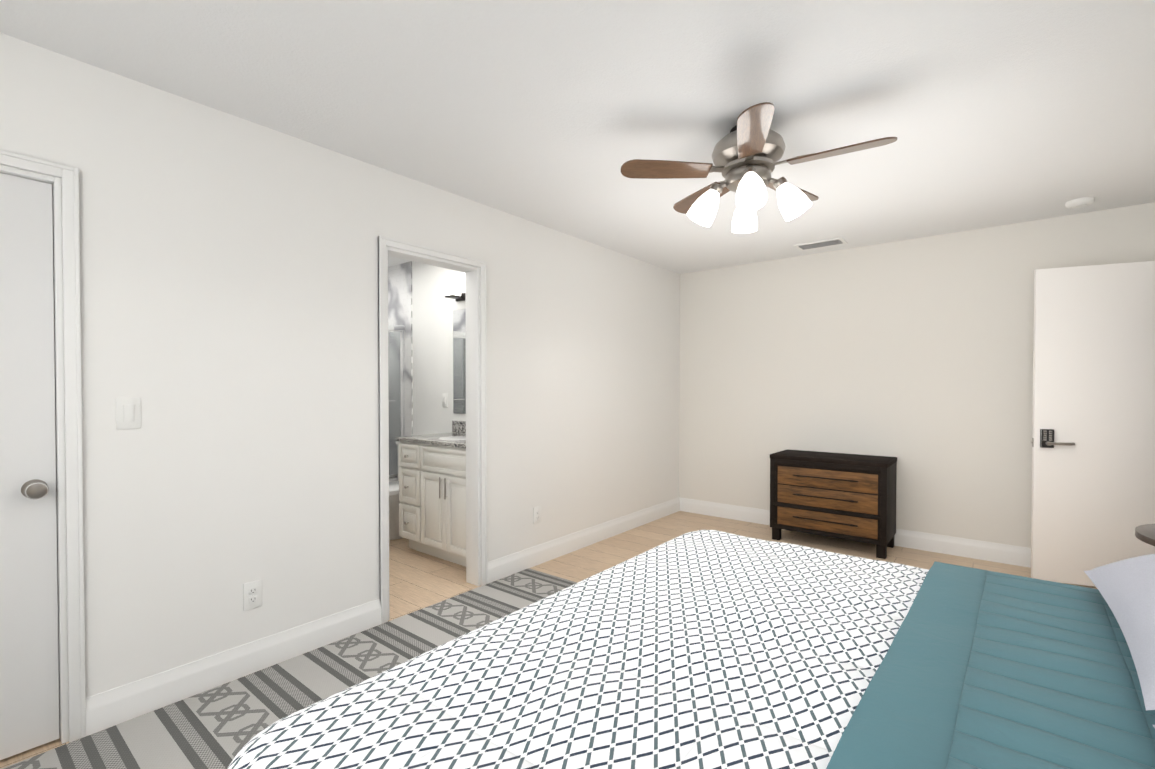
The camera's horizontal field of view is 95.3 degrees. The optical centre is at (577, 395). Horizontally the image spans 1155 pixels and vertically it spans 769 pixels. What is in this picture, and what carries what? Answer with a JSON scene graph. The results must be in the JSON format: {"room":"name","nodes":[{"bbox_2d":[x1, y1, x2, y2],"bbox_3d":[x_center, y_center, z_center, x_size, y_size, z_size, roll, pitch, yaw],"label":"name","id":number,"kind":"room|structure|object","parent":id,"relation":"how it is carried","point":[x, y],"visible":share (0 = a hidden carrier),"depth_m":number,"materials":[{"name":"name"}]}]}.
{"room":"bedroom","nodes":[
{"label":"bedroom","id":0,"kind":"room"},
{"bbox_2d":[0,33,679,717],"bbox_3d":[-0.894,0.002,3.111,0.120,2.440,6.300,1,1,39],"label":"wall","id":1,"kind":"structure","parent":0,"point":[228,291],"depth_m":2.38,"materials":[{"name":"paint"}]},
{"bbox_2d":[0,173,59,759],"bbox_3d":[-2.076,0.245,1.562,0.107,1.972,0.758,1,1,39],"label":"closet door","id":2,"kind":"structure","parent":1,"relation":"in","point":[29,690],"depth_m":1.81,"materials":[{"name":"white wood"}]},
{"bbox_2d":[0,150,85,743],"bbox_3d":[-2.110,0.219,1.589,0.140,2.047,0.884,1,1,39],"label":"door frame","id":3,"kind":"structure","parent":1,"relation":"attached to","point":[68,421],"depth_m":1.87,"materials":[{"name":"white wood"}]},
{"bbox_2d":[116,397,140,428],"bbox_3d":[-1.705,0.067,1.999,0.013,0.118,0.072,1,1,39],"label":"light switch","id":4,"kind":"object","parent":1,"relation":"attached to","point":[128,412],"visible":1,"depth_m":2.00,"materials":[{"name":"white plastic"}]},
{"bbox_2d":[85,599,380,735],"bbox_3d":[-1.421,1.164,2.363,0.016,0.136,1.166,1,1,39],"label":"baseboard","id":5,"kind":"structure","parent":1,"relation":"attached to","point":[117,705],"depth_m":2.23,"materials":[{"name":"white wood"}]},
{"bbox_2d":[243,580,261,610],"bbox_3d":[-1.443,0.888,2.339,0.009,0.118,0.072,1,1,39],"label":"outlet","id":6,"kind":"object","parent":1,"relation":"attached to","point":[252,595],"visible":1,"depth_m":2.33,"materials":[{"name":"white plastic"}]},
{"bbox_2d":[378,236,486,623],"bbox_3d":[-0.875,0.186,3.137,0.160,2.072,0.744,1,1,39],"label":"trim","id":7,"kind":"structure","parent":1,"relation":"attached to","point":[476,393],"depth_m":3.35,"materials":[{"name":"white wood"}]},
{"bbox_2d":[533,506,540,523],"bbox_3d":[-0.288,0.859,3.771,0.009,0.118,0.072,1,1,39],"label":"outlet","id":8,"kind":"object","parent":1,"relation":"attached to","point":[536,515],"visible":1,"depth_m":3.76,"materials":[{"name":"white plastic"}]},
{"bbox_2d":[487,497,680,583],"bbox_3d":[0.226,1.137,4.408,0.016,0.136,2.598,1,1,39],"label":"baseboard","id":9,"kind":"structure","parent":1,"relation":"attached to","point":[502,567],"depth_m":4.08,"materials":[{"name":"white wood"}]},
{"bbox_2d":[412,261,465,434],"bbox_3d":[-1.263,-0.020,4.756,2.520,2.440,0.120,1,1,39],"label":"wall","id":10,"kind":"structure","parent":0,"point":[433,307],"depth_m":4.65,"materials":[{"name":"paint"}]},
{"bbox_2d":[388,261,412,435],"bbox_3d":[-1.853,-0.025,5.147,0.810,2.440,0.012,1,1,39],"label":"shower wall tile","id":11,"kind":"structure","parent":10,"relation":"attached to","point":[399,294],"depth_m":4.92,"materials":[{"name":"tile"}]},
{"bbox_2d":[442,393,447,406],"bbox_3d":[-1.155,0.043,4.588,0.072,0.118,0.009,1,1,39],"label":"outlet","id":12,"kind":"object","parent":10,"relation":"attached to","point":[444,399],"visible":1,"depth_m":4.58,"materials":[{"name":"white plastic"}]},
{"bbox_2d":[445,276,464,301],"bbox_3d":[-0.754,-0.878,4.149,0.820,0.172,0.167,1,1,39],"label":"sconce","id":13,"kind":"object","parent":10,"relation":"attached to","point":[453,287],"visible":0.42,"depth_m":4.29,"materials":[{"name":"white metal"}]},
{"bbox_2d":[453,309,465,413],"bbox_3d":[-0.710,-0.283,4.224,0.905,0.880,0.006,1,1,39],"label":"bathroom mirror","id":14,"kind":"object","parent":10,"relation":"attached to","point":[459,361],"visible":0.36,"depth_m":4.45,"materials":[{"name":"clear glass"}]},
{"bbox_2d":[0,511,1096,768],"bbox_3d":[0.276,1.257,2.795,7.400,0.060,7.250,1,1,39],"label":"floor","id":15,"kind":"structure","parent":0,"point":[418,579],"depth_m":3.88,"materials":[{"name":"brown wood"}]},
{"bbox_2d":[2,568,576,768],"bbox_3d":[-0.583,1.238,1.521,2.320,0.011,3.650,1,1,39],"label":"rug","id":16,"kind":"object","parent":15,"relation":"on","point":[219,727],"visible":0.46,"depth_m":2.17,"materials":[{"name":"grey fabric"}]},
{"bbox_2d":[227,530,1154,768],"bbox_3d":[0.614,0.632,1.185,2.456,1.208,2.170,1,1,39],"label":"bed","id":17,"kind":"object","parent":16,"relation":"on","point":[707,649],"visible":1,"depth_m":1.15,"materials":[{"name":"grey fabric"}]},
{"bbox_2d":[1084,554,1154,709],"bbox_3d":[1.534,0.459,1.057,0.669,0.218,0.900,1,1,39],"label":"pillow","id":18,"kind":"object","parent":17,"relation":"on","point":[1127,586],"depth_m":1.24,"materials":[{"name":"white fabric"}]},
{"bbox_2d":[389,441,401,539],"bbox_3d":[-1.571,0.811,4.493,0.455,0.785,0.685,1,1,39],"label":"toilet","id":19,"kind":"object","parent":15,"relation":"on","point":[394,501],"visible":0.12,"depth_m":4.35,"materials":[{"name":"white ceramic"}]},
{"bbox_2d":[388,324,404,481],"bbox_3d":[-2.345,0.277,4.612,0.754,1.850,1.442,1,1,39],"label":"shower enclosure","id":20,"kind":"object","parent":15,"relation":"on","point":[396,365],"visible":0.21,"depth_m":4.88,"materials":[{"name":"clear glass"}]},
{"bbox_2d":[396,420,465,566],"bbox_3d":[-0.877,0.703,3.997,0.947,1.015,0.590,1,1,39],"label":"bathroom vanity","id":21,"kind":"object","parent":15,"relation":"on","point":[432,495],"visible":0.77,"depth_m":3.82,"materials":[{"name":"white wood"}]},
{"bbox_2d":[770,449,896,558],"bbox_3d":[2.073,0.850,4.293,0.858,0.714,0.473,1,1,39],"label":"chest","id":22,"kind":"object","parent":15,"relation":"on","point":[852,497],"visible":1,"depth_m":4.11,"materials":[{"name":"brown wood"}]},
{"bbox_2d":[1135,524,1154,545],"bbox_3d":[2.276,0.871,1.762,0.569,0.741,0.569,1,1,39],"label":"nightstand","id":23,"kind":"object","parent":15,"relation":"on","point":[1145,533],"visible":1,"depth_m":1.91,"materials":[{"name":"brown wood"}]},
{"bbox_2d":[0,0,1154,273],"bbox_3d":[0.276,-1.243,2.761,7.400,0.060,7.250,1,1,39],"label":"ceiling","id":24,"kind":"structure","parent":0,"point":[554,114],"depth_m":2.11,"materials":[{"name":"white paint"}]},
{"bbox_2d":[621,102,896,233],"bbox_3d":[0.803,-0.992,2.361,1.080,0.432,1.096,1,1,39],"label":"ceiling fan","id":25,"kind":"object","parent":24,"relation":"hanging from","point":[748,151],"visible":1,"depth_m":2.29,"materials":[{"name":"brown wood"}]},
{"bbox_2d":[794,237,847,250],"bbox_3d":[1.979,-1.228,4.285,0.360,0.011,0.200,1,1,39],"label":"ceiling vent","id":26,"kind":"object","parent":24,"relation":"in","point":[821,244],"visible":1,"depth_m":4.27,"materials":[{"name":"white plastic"}]},
{"bbox_2d":[1065,197,1094,208],"bbox_3d":[3.152,-1.202,3.302,0.136,0.037,0.136,1,1,39],"label":"smoke detector","id":27,"kind":"object","parent":24,"relation":"attached to","point":[1080,202],"visible":1,"depth_m":3.27,"materials":[{"name":"white plastic"}]},
{"bbox_2d":[679,202,1154,547],"bbox_3d":[2.524,-0.014,4.324,3.680,2.440,0.120,1,1,39],"label":"wall","id":28,"kind":"structure","parent":0,"point":[914,356],"depth_m":4.21,"materials":[{"name":"paint"}]},
{"bbox_2d":[681,498,1030,567],"bbox_3d":[2.431,1.138,4.319,3.560,0.136,0.030,1,1,39],"label":"baseboard","id":29,"kind":"structure","parent":28,"relation":"attached to","point":[969,548],"depth_m":4.08,"materials":[{"name":"white wood"}]},
{"bbox_3d":[1.934,0.034,0.755,0.120,2.440,6.180,1,1,39],"label":"wall","id":30,"kind":"structure","parent":0,"visible":0},
{"bbox_2d":[1031,261,1154,586],"bbox_3d":[3.349,0.196,3.275,0.805,2.025,0.274,1,1,39],"label":"entry door","id":31,"kind":"structure","parent":30,"relation":"in","point":[1093,463],"depth_m":3.32,"materials":[{"name":"white wood"}]}
]}

